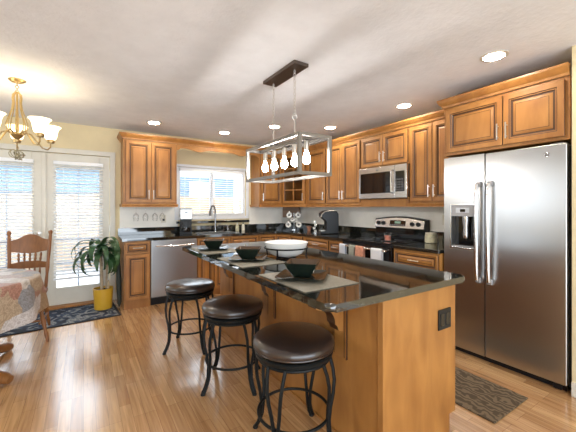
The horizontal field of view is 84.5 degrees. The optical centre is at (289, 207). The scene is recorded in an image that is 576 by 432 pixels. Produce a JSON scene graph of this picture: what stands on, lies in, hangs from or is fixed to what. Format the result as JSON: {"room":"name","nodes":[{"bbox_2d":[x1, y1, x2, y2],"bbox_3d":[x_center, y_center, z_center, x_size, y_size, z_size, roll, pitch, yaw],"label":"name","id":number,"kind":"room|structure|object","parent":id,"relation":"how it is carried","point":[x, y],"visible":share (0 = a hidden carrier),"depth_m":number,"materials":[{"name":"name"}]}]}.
{"room":"kitchen","nodes":[
{"label":"kitchen","id":0,"kind":"room"},
{"bbox_2d":[0,116,288,291],"bbox_3d":[-2.639,0.094,4.528,6.900,2.440,0.140,0,0,-33],"label":"wall","id":1,"kind":"structure","parent":0,"point":[70,136],"depth_m":4.54,"materials":[{"name":"beige paint"}]},
{"bbox_2d":[0,157,33,269],"bbox_3d":[-3.475,0.169,3.869,0.560,1.560,0.056,0,0,-33],"label":"window blind","id":2,"kind":"object","parent":1,"relation":"attached to","point":[6,159],"visible":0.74,"depth_m":3.92,"materials":[{"name":"white plastic"}]},
{"bbox_2d":[0,149,41,276],"bbox_3d":[-3.489,0.286,3.899,0.747,2.006,0.121,0,0,-33],"label":"door","id":3,"kind":"structure","parent":1,"relation":"in","point":[37,156],"depth_m":4.06,"materials":[{"name":"white paint"}]},
{"bbox_2d":[42,152,45,282],"bbox_3d":[-3.178,0.286,4.110,0.044,2.006,0.015,0,0,-33],"label":"trim","id":4,"kind":"structure","parent":1,"relation":"attached to","point":[43,153],"depth_m":4.10,"materials":[{"name":"white paint"}]},
{"bbox_2d":[0,143,114,299],"bbox_3d":[-3.166,0.264,4.092,1.620,2.100,0.018,0,0,-33],"label":"trim","id":5,"kind":"structure","parent":1,"relation":"attached to","point":[111,155],"depth_m":4.49,"materials":[{"name":"white paint"}]},
{"bbox_2d":[43,300,93,310],"bbox_3d":[-3.185,1.303,4.121,1.490,0.022,0.190,0,0,-33],"label":"trim","id":6,"kind":"structure","parent":1,"relation":"attached to","point":[91,301],"depth_m":4.23,"materials":[{"name":"brown wood"}]},
{"bbox_2d":[46,153,109,305],"bbox_3d":[-2.875,0.286,4.334,0.747,2.006,0.059,0,0,-33],"label":"door","id":7,"kind":"structure","parent":1,"relation":"in","point":[77,293],"depth_m":4.28,"materials":[{"name":"white paint"}]},
{"bbox_2d":[53,160,102,280],"bbox_3d":[-2.837,0.169,4.283,0.560,1.560,0.056,0,0,-33],"label":"window blind","id":8,"kind":"object","parent":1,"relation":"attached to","point":[63,163],"visible":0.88,"depth_m":4.25,"materials":[{"name":"white plastic"}]},
{"bbox_2d":[119,139,177,206],"bbox_3d":[-2.033,-0.472,4.609,0.741,0.927,0.384,0,0,-33],"label":"upper cabinet","id":9,"kind":"object","parent":1,"relation":"attached to","point":[148,168],"visible":1,"depth_m":4.46,"materials":[{"name":"brown wood"}]},
{"bbox_2d":[177,144,258,157],"bbox_3d":[-1.091,-0.891,5.064,1.366,0.089,0.020,0,0,-33],"label":"window valance","id":10,"kind":"object","parent":9,"relation":"attached to","point":[198,149],"visible":0.95,"depth_m":4.99,"materials":[{"name":"brown wood"}]},
{"bbox_2d":[117,109,443,154],"bbox_3d":[-0.183,-0.977,4.689,4.359,0.080,1.944,0,0,15],"label":"crown molding","id":11,"kind":"structure","parent":9,"relation":"attached to","point":[436,115],"depth_m":4.43,"materials":[{"name":"brown wood"}]},
{"bbox_2d":[120,207,177,227],"bbox_3d":[-2.101,0.146,4.790,0.813,0.335,0.006,0,0,-33],"label":"backsplash","id":12,"kind":"structure","parent":1,"relation":"attached to","point":[130,217],"depth_m":4.76,"materials":[{"name":"white tile"}]},
{"bbox_2d":[161,215,165,222],"bbox_3d":[-1.932,0.174,4.881,0.072,0.116,0.024,0,0,-33],"label":"outlet","id":13,"kind":"object","parent":1,"relation":"attached to","point":[163,217],"visible":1,"depth_m":4.88,"materials":[{"name":"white plastic"}]},
{"bbox_2d":[118,223,294,234],"bbox_3d":[-1.170,0.349,5.380,3.064,0.102,0.016,0,0,-33],"label":"backsplash","id":14,"kind":"structure","parent":1,"relation":"attached to","point":[147,230],"depth_m":5.18,"materials":[{"name":"black stone"}]},
{"bbox_2d":[178,167,244,216],"bbox_3d":[-1.299,-0.254,5.385,1.180,0.795,0.060,0,0,-33],"label":"window","id":15,"kind":"structure","parent":1,"relation":"in","point":[210,174],"depth_m":5.35,"materials":[{"name":"white plastic"}]},
{"bbox_2d":[179,168,244,214],"bbox_3d":[-1.273,-0.259,5.345,1.120,0.745,0.056,0,0,-33],"label":"window blind","id":16,"kind":"object","parent":15,"relation":"attached to","point":[180,169],"visible":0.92,"depth_m":5.31,"materials":[{"name":"white plastic"}]},
{"bbox_2d":[175,164,248,219],"bbox_3d":[-1.263,-0.248,5.330,1.280,0.885,0.012,0,0,-33],"label":"trim","id":17,"kind":"structure","parent":1,"relation":"attached to","point":[180,165],"depth_m":5.36,"materials":[{"name":"white plastic"}]},
{"bbox_2d":[176,220,248,223],"bbox_3d":[-1.246,0.236,5.312,1.250,0.040,0.060,0,0,-33],"label":"trim","id":18,"kind":"structure","parent":1,"relation":"attached to","point":[211,221],"depth_m":5.33,"materials":[{"name":"black stone"}]},
{"bbox_2d":[250,154,281,206],"bbox_3d":[-0.397,-0.472,5.670,0.491,0.927,0.384,0,0,-33],"label":"upper cabinet","id":19,"kind":"object","parent":1,"relation":"attached to","point":[262,194],"visible":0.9,"depth_m":5.54,"materials":[{"name":"brown wood"}]},
{"bbox_2d":[249,206,295,223],"bbox_3d":[-0.296,0.146,5.961,1.010,0.335,0.006,0,0,-33],"label":"backsplash","id":20,"kind":"structure","parent":1,"relation":"attached to","point":[257,215],"depth_m":5.89,"materials":[{"name":"white tile"}]},
{"bbox_2d":[283,207,299,216],"bbox_3d":[0.040,0.086,6.051,0.330,0.200,0.012,0,0,5],"label":"wooden plaque","id":21,"kind":"object","parent":1,"relation":"attached to","point":[286,210],"visible":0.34,"depth_m":6.04,"materials":[{"name":"brown wood"}]},
{"bbox_2d":[282,153,305,206],"bbox_3d":[0.124,-0.472,5.757,0.526,0.927,0.803,0,0,-33],"label":"upper cabinet","id":22,"kind":"object","parent":1,"relation":"attached to","point":[293,192],"visible":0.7,"depth_m":5.68,"materials":[{"name":"brown wood"}]},
{"bbox_2d":[295,223,375,235],"bbox_3d":[0.697,0.346,5.331,0.016,0.108,2.098,0,0,-33],"label":"backsplash","id":23,"kind":"structure","parent":1,"relation":"attached to","point":[344,229],"depth_m":4.94,"materials":[{"name":"black stone"}]},
{"bbox_2d":[0,0,575,148],"bbox_3d":[-0.488,-1.176,1.212,6.900,0.100,8.165,0,0,-33],"label":"ceiling","id":24,"kind":"structure","parent":0,"point":[198,69],"depth_m":2.35,"materials":[{"name":"white paint"}]},
{"bbox_2d":[0,77,60,150],"bbox_3d":[-2.418,-0.832,2.807,0.647,0.588,0.643,0,0,-33],"label":"chandelier","id":25,"kind":"object","parent":24,"relation":"hanging from","point":[40,126],"visible":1,"depth_m":2.78,"materials":[{"name":"gold metal"}]},
{"bbox_2d":[8,144,25,160],"bbox_3d":[-2.393,-0.494,2.803,0.100,0.153,0.103,0,0,5],"label":"hanging ornament","id":26,"kind":"object","parent":25,"relation":"hanging from","point":[18,154],"visible":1,"depth_m":2.79,"materials":[{"name":"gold metal"}]},
{"bbox_2d":[146,121,161,124],"bbox_3d":[-1.789,-1.120,4.198,0.184,0.012,0.184,0,0,-33],"label":"recessed light","id":27,"kind":"object","parent":24,"relation":"in","point":[148,122],"visible":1,"depth_m":4.17,"materials":[{"name":"white paint"}]},
{"bbox_2d":[218,131,230,133],"bbox_3d":[-0.970,-1.120,4.757,0.184,0.012,0.184,0,0,-33],"label":"recessed light","id":28,"kind":"object","parent":24,"relation":"in","point":[220,132],"visible":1,"depth_m":4.72,"materials":[{"name":"white paint"}]},
{"bbox_2d":[268,125,280,128],"bbox_3d":[-0.204,-1.120,4.405,0.184,0.012,0.184,0,0,-33],"label":"recessed light","id":29,"kind":"object","parent":24,"relation":"in","point":[269,126],"visible":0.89,"depth_m":4.38,"materials":[{"name":"white paint"}]},
{"bbox_2d":[246,60,331,182],"bbox_3d":[-0.041,-0.680,2.655,0.298,0.890,0.864,0,0,-33],"label":"pendant light","id":30,"kind":"object","parent":24,"relation":"hanging from","point":[294,67],"visible":1,"depth_m":2.53,"materials":[{"name":"grey metal"}]},
{"bbox_2d":[262,152,268,171],"bbox_3d":[-0.221,-0.416,2.932,0.060,0.181,0.060,0,0,-33],"label":"bulb","id":31,"kind":"object","parent":30,"relation":"attached to","point":[265,168],"depth_m":2.92,"materials":[{"name":"white glass"}]},
{"bbox_2d":[271,150,277,170],"bbox_3d":[-0.131,-0.416,2.793,0.060,0.181,0.060,0,0,-33],"label":"bulb","id":32,"kind":"object","parent":30,"relation":"attached to","point":[274,166],"depth_m":2.78,"materials":[{"name":"white glass"}]},
{"bbox_2d":[281,147,287,168],"bbox_3d":[-0.041,-0.416,2.655,0.060,0.181,0.060,0,0,-33],"label":"bulb","id":33,"kind":"object","parent":30,"relation":"attached to","point":[284,164],"depth_m":2.64,"materials":[{"name":"white glass"}]},
{"bbox_2d":[291,144,296,166],"bbox_3d":[0.043,-0.416,2.525,0.060,0.181,0.060,0,0,-33],"label":"bulb","id":34,"kind":"object","parent":30,"relation":"attached to","point":[294,146],"depth_m":2.51,"materials":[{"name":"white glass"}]},
{"bbox_2d":[303,140,309,163],"bbox_3d":[0.130,-0.416,2.391,0.060,0.181,0.060,0,0,-33],"label":"bulb","id":35,"kind":"object","parent":30,"relation":"attached to","point":[306,158],"depth_m":2.37,"materials":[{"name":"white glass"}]},
{"bbox_2d":[323,126,336,129],"bbox_3d":[0.574,-1.120,4.460,0.184,0.012,0.184,0,0,-33],"label":"recessed light","id":36,"kind":"object","parent":24,"relation":"in","point":[325,127],"visible":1,"depth_m":4.43,"materials":[{"name":"white paint"}]},
{"bbox_2d":[395,103,412,108],"bbox_3d":[1.266,-1.120,3.499,0.184,0.012,0.184,0,0,-33],"label":"recessed light","id":37,"kind":"object","parent":24,"relation":"in","point":[401,105],"visible":1,"depth_m":3.48,"materials":[{"name":"white paint"}]},
{"bbox_2d":[480,50,508,61],"bbox_3d":[1.521,-1.120,2.356,0.184,0.012,0.184,0,0,-33],"label":"recessed light","id":38,"kind":"object","parent":24,"relation":"in","point":[492,56],"visible":1,"depth_m":2.34,"materials":[{"name":"white paint"}]},
{"bbox_2d":[0,294,575,431],"bbox_3d":[-0.488,1.364,1.212,6.900,0.100,8.165,0,0,-33],"label":"floor","id":39,"kind":"structure","parent":0,"point":[111,374],"depth_m":2.32,"materials":[{"name":"brown wood"}]},
{"bbox_2d":[0,342,13,384],"bbox_3d":[-2.599,0.939,2.391,1.120,0.742,1.120,0,0,-33],"label":"dining table","id":40,"kind":"object","parent":39,"relation":"on","point":[5,377],"visible":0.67,"depth_m":2.37,"materials":[{"name":"brown wood"}]},
{"bbox_2d":[0,269,48,333],"bbox_3d":[-2.589,0.728,2.387,1.243,0.322,1.238,0,0,-33],"label":"tablecloth","id":41,"kind":"object","parent":40,"relation":"on","point":[23,295],"visible":1,"depth_m":2.42,"materials":[{"name":"fabric"}]},
{"bbox_2d":[7,230,52,341],"bbox_3d":[-2.709,0.783,3.242,0.504,1.070,0.574,0,0,-28],"label":"dining chair","id":42,"kind":"object","parent":39,"relation":"on","point":[30,243],"visible":0.53,"depth_m":3.44,"materials":[{"name":"brown wood"}]},
{"bbox_2d":[0,301,120,336],"bbox_3d":[-2.888,1.308,3.681,1.570,0.009,0.710,0,0,-37],"label":"rug","id":43,"kind":"object","parent":39,"relation":"on","point":[84,313],"visible":0.77,"depth_m":3.80,"materials":[{"name":"blue fabric"}]},
{"bbox_2d":[71,236,120,310],"bbox_3d":[-2.465,0.835,4.057,0.536,0.935,0.635,0,0,-33],"label":"potted plant","id":44,"kind":"object","parent":43,"relation":"on","point":[102,295],"visible":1,"depth_m":4.01,"materials":[{"name":"green plant"}]},
{"bbox_2d":[116,262,121,306],"bbox_3d":[-2.266,0.898,4.198,0.120,0.808,0.067,0,0,26],"label":"umbrella","id":45,"kind":"object","parent":39,"relation":"on","point":[118,272],"visible":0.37,"depth_m":4.17,"materials":[{"name":"fabric"}]},
{"bbox_2d":[120,240,149,309],"bbox_3d":[-2.135,0.875,4.382,0.316,0.878,0.650,0,0,-33],"label":"base cabinet","id":46,"kind":"object","parent":39,"relation":"on","point":[135,255],"visible":0.94,"depth_m":4.14,"materials":[{"name":"brown wood"}]},
{"bbox_2d":[150,238,196,304],"bbox_3d":[-1.721,0.877,4.606,0.610,0.874,0.649,0,0,-33],"label":"dishwasher","id":47,"kind":"object","parent":39,"relation":"on","point":[169,262],"visible":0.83,"depth_m":4.34,"materials":[{"name":"grey metal"}]},
{"bbox_2d":[162,278,214,354],"bbox_3d":[-0.942,1.007,3.024,0.455,0.614,0.455,0,0,-11],"label":"bar stool","id":48,"kind":"object","parent":39,"relation":"on","point":[184,289],"visible":0.91,"depth_m":2.87,"materials":[{"name":"brown leather"}]},
{"bbox_2d":[165,278,214,294],"bbox_3d":[-0.942,0.739,3.024,0.456,0.080,0.456,0,0,44],"label":"seat cushion","id":49,"kind":"object","parent":48,"relation":"on","point":[185,286],"depth_m":2.89,"materials":[{"name":"brown leather"}]},
{"bbox_2d":[197,235,257,294],"bbox_3d":[-1.067,0.875,5.074,0.987,0.878,0.652,0,0,-33],"label":"base cabinet","id":50,"kind":"object","parent":39,"relation":"on","point":[205,269],"visible":0.22,"depth_m":4.71,"materials":[{"name":"brown wood"}]},
{"bbox_2d":[200,294,262,396],"bbox_3d":[-0.427,1.007,2.405,0.455,0.614,0.455,0,0,-11],"label":"bar stool","id":51,"kind":"object","parent":39,"relation":"on","point":[231,310],"visible":0.94,"depth_m":2.26,"materials":[{"name":"brown leather"}]},
{"bbox_2d":[202,294,262,318],"bbox_3d":[-0.427,0.739,2.405,0.456,0.080,0.456,0,0,44],"label":"seat cushion","id":52,"kind":"object","parent":51,"relation":"on","point":[231,306],"depth_m":2.28,"materials":[{"name":"brown leather"}]},
{"bbox_2d":[258,234,275,241],"bbox_3d":[-0.508,0.875,5.436,0.340,0.878,0.652,0,0,-33],"label":"base cabinet","id":53,"kind":"object","parent":39,"relation":"on","point":[265,237],"visible":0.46,"depth_m":5.19,"materials":[{"name":"brown wood"}]},
{"bbox_2d":[276,234,290,239],"bbox_3d":[0.025,0.875,5.649,0.806,0.878,0.873,0,0,-33],"label":"base cabinet","id":54,"kind":"object","parent":39,"relation":"on","point":[278,236],"visible":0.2,"depth_m":5.21,"materials":[{"name":"brown wood"}]},
{"bbox_2d":[118,223,375,241],"bbox_3d":[-0.593,0.364,4.507,3.086,0.144,2.118,0,0,-33],"label":"countertop","id":55,"kind":"structure","parent":54,"relation":"on","point":[147,233],"depth_m":4.87,"materials":[{"name":"black stone"}]},
{"bbox_2d":[180,208,191,233],"bbox_3d":[-1.584,0.207,4.853,0.185,0.385,0.219,0,0,-21],"label":"coffee maker","id":56,"kind":"object","parent":55,"relation":"on","point":[185,214],"visible":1,"depth_m":4.78,"materials":[{"name":"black plastic"}]},
{"bbox_2d":[208,205,220,231],"bbox_3d":[-1.207,0.177,5.206,0.260,0.446,0.151,0,0,-33],"label":"faucet","id":57,"kind":"object","parent":55,"relation":"on","point":[215,225],"visible":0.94,"depth_m":5.24,"materials":[{"name":"silver metal"}]},
{"bbox_2d":[195,231,238,234],"bbox_3d":[-1.135,0.486,5.021,0.584,0.182,0.404,0,0,-33],"label":"sink","id":58,"kind":"object","parent":55,"relation":"in","point":[218,232],"visible":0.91,"depth_m":5.16,"materials":[{"name":"silver metal"}]},
{"bbox_2d":[318,210,338,233],"bbox_3d":[0.595,0.219,4.887,0.292,0.360,0.232,0,0,-7],"label":"coffee brewer","id":59,"kind":"object","parent":55,"relation":"on","point":[330,218],"visible":1,"depth_m":4.79,"materials":[{"name":"black plastic"}]},
{"bbox_2d":[253,321,335,431],"bbox_3d":[0.025,1.007,1.780,0.456,0.614,0.456,0,0,-24],"label":"bar stool","id":60,"kind":"object","parent":39,"relation":"on","point":[290,347],"visible":1,"depth_m":1.66,"materials":[{"name":"brown leather"}]},
{"bbox_2d":[253,321,334,361],"bbox_3d":[0.025,0.739,1.780,0.456,0.080,0.456,0,0,27],"label":"seat cushion","id":61,"kind":"object","parent":60,"relation":"on","point":[290,341],"depth_m":1.67,"materials":[{"name":"brown leather"}]},
{"bbox_2d":[291,235,304,240],"bbox_3d":[0.399,0.875,5.143,0.732,0.878,0.381,0,0,-33],"label":"base cabinet","id":62,"kind":"object","parent":39,"relation":"on","point":[293,237],"visible":0.06,"depth_m":4.96,"materials":[{"name":"brown wood"}]},
{"bbox_2d":[305,237,329,250],"bbox_3d":[0.660,0.875,4.740,0.732,0.878,0.579,0,0,-33],"label":"base cabinet","id":63,"kind":"object","parent":39,"relation":"on","point":[316,243],"visible":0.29,"depth_m":4.51,"materials":[{"name":"brown wood"}]},
{"bbox_2d":[211,263,454,431],"bbox_3d":[0.040,0.875,2.618,0.928,0.878,2.248,0,0,-33],"label":"kitchen island","id":64,"kind":"object","parent":39,"relation":"on","point":[395,370],"visible":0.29,"depth_m":1.75,"materials":[{"name":"brown wood"}]},
{"bbox_2d":[182,241,464,312],"bbox_3d":[-0.029,0.418,2.561,1.051,0.036,2.340,0,0,-33],"label":"island countertop","id":65,"kind":"structure","parent":64,"relation":"on","point":[379,281],"depth_m":1.81,"materials":[{"name":"black stone"}]},
{"bbox_2d":[189,247,235,254],"bbox_3d":[-0.697,0.398,2.986,0.350,0.004,0.470,0,0,-33],"label":"placemat","id":66,"kind":"object","parent":65,"relation":"on","point":[229,249],"visible":0.55,"depth_m":2.86,"materials":[{"name":"beige fabric"}]},
{"bbox_2d":[198,245,228,250],"bbox_3d":[-0.713,0.385,3.012,0.272,0.020,0.272,0,0,-8],"label":"square plate","id":67,"kind":"object","parent":66,"relation":"on","point":[222,247],"visible":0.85,"depth_m":2.99,"materials":[{"name":"ceramic"}]},
{"bbox_2d":[203,239,223,248],"bbox_3d":[-0.713,0.345,3.012,0.180,0.081,0.180,0,0,-8],"label":"square bowl","id":68,"kind":"object","parent":67,"relation":"on","point":[210,243],"visible":1,"depth_m":2.95,"materials":[{"name":"green ceramic"}]},
{"bbox_2d":[217,257,284,267],"bbox_3d":[-0.293,0.398,2.390,0.350,0.004,0.470,0,0,-33],"label":"placemat","id":69,"kind":"object","parent":65,"relation":"on","point":[268,261],"visible":0.54,"depth_m":2.28,"materials":[{"name":"beige fabric"}]},
{"bbox_2d":[228,254,266,260],"bbox_3d":[-0.309,0.385,2.416,0.272,0.020,0.272,0,0,1],"label":"square plate","id":70,"kind":"object","parent":69,"relation":"on","point":[236,257],"visible":0.79,"depth_m":2.39,"materials":[{"name":"ceramic"}]},
{"bbox_2d":[235,246,261,258],"bbox_3d":[-0.309,0.345,2.416,0.180,0.081,0.180,0,0,1],"label":"square bowl","id":71,"kind":"object","parent":70,"relation":"on","point":[245,252],"visible":1,"depth_m":2.35,"materials":[{"name":"green ceramic"}]},
{"bbox_2d":[264,246,307,259],"bbox_3d":[-0.025,0.356,2.547,0.358,0.085,0.358,0,0,-33],"label":"wire stand","id":72,"kind":"object","parent":65,"relation":"on","point":[267,249],"visible":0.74,"depth_m":2.44,"materials":[{"name":"black metal"}]},
{"bbox_2d":[264,240,307,256],"bbox_3d":[-0.025,0.332,2.547,0.350,0.113,0.350,0,0,-33],"label":"serving bowl","id":73,"kind":"object","parent":72,"relation":"on","point":[272,244],"visible":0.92,"depth_m":2.43,"materials":[{"name":"white ceramic"}]},
{"bbox_2d":[259,272,358,292],"bbox_3d":[0.093,0.398,1.777,0.350,0.004,0.470,0,0,-33],"label":"placemat","id":74,"kind":"object","parent":65,"relation":"on","point":[330,281],"visible":0.74,"depth_m":1.66,"materials":[{"name":"beige fabric"}]},
{"bbox_2d":[275,269,328,280],"bbox_3d":[0.077,0.385,1.802,0.272,0.020,0.272,0,0,13],"label":"square plate","id":75,"kind":"object","parent":74,"relation":"on","point":[318,275],"visible":0.79,"depth_m":1.76,"materials":[{"name":"ceramic"}]},
{"bbox_2d":[284,258,319,276],"bbox_3d":[0.077,0.345,1.802,0.180,0.081,0.180,0,0,13],"label":"square bowl","id":76,"kind":"object","parent":75,"relation":"on","point":[298,267],"visible":1,"depth_m":1.74,"materials":[{"name":"green ceramic"}]},
{"bbox_2d":[438,307,450,330],"bbox_3d":[0.899,0.643,1.834,0.124,0.116,0.010,0,0,-33],"label":"outlet","id":77,"kind":"object","parent":64,"relation":"attached to","point":[444,315],"visible":1,"depth_m":1.82,"materials":[{"name":"black plastic"}]},
{"bbox_2d":[441,312,449,325],"bbox_3d":[0.901,0.643,1.831,0.088,0.068,0.002,0,0,-33],"label":"socket","id":78,"kind":"object","parent":77,"relation":"attached to","point":[445,316],"depth_m":1.83,"materials":[{"name":"black plastic"}]},
{"bbox_2d":[330,240,342,252],"bbox_3d":[0.895,0.875,4.378,0.732,0.878,0.281,0,0,-33],"label":"base cabinet","id":79,"kind":"object","parent":39,"relation":"on","point":[334,245],"visible":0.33,"depth_m":4.22,"materials":[{"name":"brown wood"}]},
{"bbox_2d":[343,216,429,262],"bbox_3d":[1.159,0.714,3.916,0.745,1.201,0.776,0,0,-33],"label":"range","id":80,"kind":"object","parent":39,"relation":"on","point":[401,229],"visible":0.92,"depth_m":3.90,"materials":[{"name":"black metal"}]},
{"bbox_2d":[339,243,346,253],"bbox_3d":[0.676,0.578,3.996,0.037,0.248,0.100,0,0,-33],"label":"dish towel","id":81,"kind":"object","parent":80,"relation":"hanging from","point":[342,248],"visible":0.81,"depth_m":3.98,"materials":[{"name":"white fabric"}]},
{"bbox_2d":[349,245,354,255],"bbox_3d":[0.766,0.583,3.858,0.037,0.258,0.085,0,0,-33],"label":"dish towel","id":82,"kind":"object","parent":80,"relation":"hanging from","point":[351,247],"visible":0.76,"depth_m":3.84,"materials":[{"name":"beige fabric"}]},
{"bbox_2d":[355,245,364,256],"bbox_3d":[0.837,0.588,3.749,0.037,0.268,0.125,0,0,-33],"label":"dish towel","id":83,"kind":"object","parent":80,"relation":"hanging from","point":[359,251],"visible":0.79,"depth_m":3.73,"materials":[{"name":"fabric"}]},
{"bbox_2d":[371,248,382,260],"bbox_3d":[0.976,0.583,3.535,0.037,0.258,0.150,0,0,-33],"label":"dish towel","id":84,"kind":"object","parent":80,"relation":"hanging from","point":[376,253],"visible":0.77,"depth_m":3.52,"materials":[{"name":"white fabric"}]},
{"bbox_2d":[343,236,424,244],"bbox_3d":[1.161,0.401,3.918,0.628,0.016,0.776,0,0,-33],"label":"cooktop","id":85,"kind":"object","parent":80,"relation":"in","point":[369,240],"depth_m":3.83,"materials":[{"name":"black glass"}]},
{"bbox_2d":[394,248,443,270],"bbox_3d":[1.542,0.875,3.382,0.730,0.878,0.531,0,0,-33],"label":"base cabinet","id":86,"kind":"object","parent":39,"relation":"on","point":[427,260],"visible":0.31,"depth_m":3.15,"materials":[{"name":"brown wood"}]},
{"bbox_2d":[393,231,443,253],"bbox_3d":[1.551,0.360,3.388,0.706,0.152,0.527,0,0,-33],"label":"countertop","id":87,"kind":"structure","parent":86,"relation":"on","point":[437,248],"depth_m":3.33,"materials":[{"name":"black stone"}]},
{"bbox_2d":[425,232,436,242],"bbox_3d":[1.604,0.340,3.591,0.132,0.120,0.132,0,0,-33],"label":"storage jar","id":88,"kind":"object","parent":87,"relation":"on","point":[430,237],"visible":0.99,"depth_m":3.54,"materials":[{"name":"beige ceramic"}]},
{"bbox_2d":[431,231,443,241],"bbox_3d":[1.837,0.342,3.573,0.016,0.116,0.527,0,0,-33],"label":"backsplash","id":89,"kind":"structure","parent":87,"relation":"on","point":[440,235],"depth_m":3.68,"materials":[{"name":"black stone"}]},
{"bbox_2d":[455,367,527,423],"bbox_3d":[1.224,1.308,2.385,0.470,0.010,0.800,0,0,-33],"label":"kitchen mat","id":90,"kind":"object","parent":39,"relation":"on","point":[491,401],"visible":0.49,"depth_m":2.18,"materials":[{"name":"brown fabric"}]},
{"bbox_2d":[444,142,571,391],"bbox_3d":[1.946,0.423,2.765,0.716,1.782,0.904,0,0,-33],"label":"refrigerator","id":91,"kind":"object","parent":39,"relation":"on","point":[508,214],"visible":0.97,"depth_m":2.51,"materials":[{"name":"grey metal"}]},
{"bbox_2d":[572,45,575,382],"bbox_3d":[3.221,0.094,1.007,0.778,2.440,3.385,0,0,-33],"label":"wall pier","id":92,"kind":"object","parent":39,"relation":"on","point":[574,46],"visible":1,"depth_m":2.20,"materials":[{"name":"beige paint"}]},
{"bbox_2d":[571,382,575,397],"bbox_3d":[2.889,1.264,0.792,0.017,0.100,3.385,0,0,-33],"label":"baseboard","id":93,"kind":"object","parent":92,"relation":"attached to","point":[573,384],"visible":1,"depth_m":2.20,"materials":[{"name":"white paint"}]},
{"bbox_3d":[1.378,0.094,4.436,0.140,2.440,4.385,0,0,-33],"label":"wall","id":94,"kind":"structure","parent":0,"visible":0},
{"bbox_2d":[305,147,326,206],"bbox_3d":[0.548,-0.472,5.235,0.382,0.927,0.576,0,0,-33],"label":"upper cabinet","id":95,"kind":"object","parent":94,"relation":"attached to","point":[315,187],"visible":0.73,"depth_m":5.12,"materials":[{"name":"brown wood"}]},
{"bbox_2d":[325,139,364,206],"bbox_3d":[0.896,-0.472,4.697,0.382,0.927,0.775,0,0,-33],"label":"upper cabinet","id":96,"kind":"object","parent":94,"relation":"attached to","point":[342,188],"visible":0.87,"depth_m":4.57,"materials":[{"name":"brown wood"}]},
{"bbox_2d":[296,207,443,231],"bbox_3d":[1.060,0.146,4.793,0.006,0.335,3.429,0,0,-33],"label":"backsplash","id":97,"kind":"structure","parent":94,"relation":"attached to","point":[348,216],"depth_m":4.62,"materials":[{"name":"white tile"}]},
{"bbox_2d":[361,127,409,206],"bbox_3d":[1.304,-0.472,4.069,0.382,0.927,0.756,0,0,-33],"label":"upper cabinet","id":98,"kind":"object","parent":94,"relation":"attached to","point":[393,147],"visible":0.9,"depth_m":3.94,"materials":[{"name":"brown wood"}]},
{"bbox_2d":[359,163,409,198],"bbox_3d":[1.284,-0.311,4.032,0.458,0.394,0.752,0,0,-33],"label":"microwave","id":99,"kind":"object","parent":98,"relation":"on","point":[391,181],"visible":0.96,"depth_m":3.87,"materials":[{"name":"silver metal"}]},
{"bbox_2d":[361,198,409,206],"bbox_3d":[1.321,-0.059,4.080,0.340,0.099,0.756,0,0,-33],"label":"shelf","id":100,"kind":"object","parent":98,"relation":"attached to","point":[402,202],"depth_m":3.95,"materials":[{"name":"brown wood"}]},
{"bbox_2d":[407,118,449,206],"bbox_3d":[1.671,-0.472,3.503,0.382,0.927,0.627,0,0,-33],"label":"upper cabinet","id":101,"kind":"object","parent":94,"relation":"attached to","point":[427,157],"visible":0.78,"depth_m":3.47,"materials":[{"name":"brown wood"}]},
{"bbox_2d":[444,75,571,156],"bbox_3d":[1.967,-0.711,2.785,0.668,0.450,0.933,0,0,-33],"label":"upper cabinet","id":102,"kind":"object","parent":94,"relation":"attached to","point":[540,114],"visible":0.98,"depth_m":2.54,"materials":[{"name":"brown wood"}]},
{"bbox_2d":[436,62,569,109],"bbox_3d":[1.956,-0.977,2.807,0.664,0.080,0.982,0,0,-33],"label":"crown molding","id":103,"kind":"structure","parent":102,"relation":"attached to","point":[561,70],"depth_m":2.53,"materials":[{"name":"brown wood"}]},
{"label":"outside","id":104,"kind":"structure","parent":0,"visible":0},
{"bbox_2d":[56,257,98,287],"bbox_3d":[-5.250,1.514,11.771,20.000,0.100,14.535,0,0,-33],"label":"ground","id":105,"kind":"structure","parent":104,"point":[87,280],"depth_m":6.37,"materials":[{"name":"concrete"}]},
{"bbox_2d":[0,165,233,249],"bbox_3d":[-6.344,-0.586,12.632,8.500,4.100,3.700,0,0,-33],"label":"house","id":106,"kind":"structure","parent":105,"relation":"on","point":[219,181],"depth_m":10.60,"materials":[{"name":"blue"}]},
{"bbox_2d":[0,193,241,269],"bbox_3d":[-3.548,0.569,8.687,12.500,1.790,0.062,0,0,-33],"label":"wooden fence","id":107,"kind":"object","parent":105,"relation":"on","point":[219,200],"visible":0.12,"depth_m":7.57,"materials":[{"name":"brown wood"}]},
{"bbox_2d":[180,171,241,212],"bbox_3d":[-2.127,0.189,8.334,2.700,2.550,1.700,0,0,-33],"label":"pergola","id":108,"kind":"object","parent":105,"relation":"on","point":[206,175],"visible":0.06,"depth_m":8.98,"materials":[{"name":"white plastic"}]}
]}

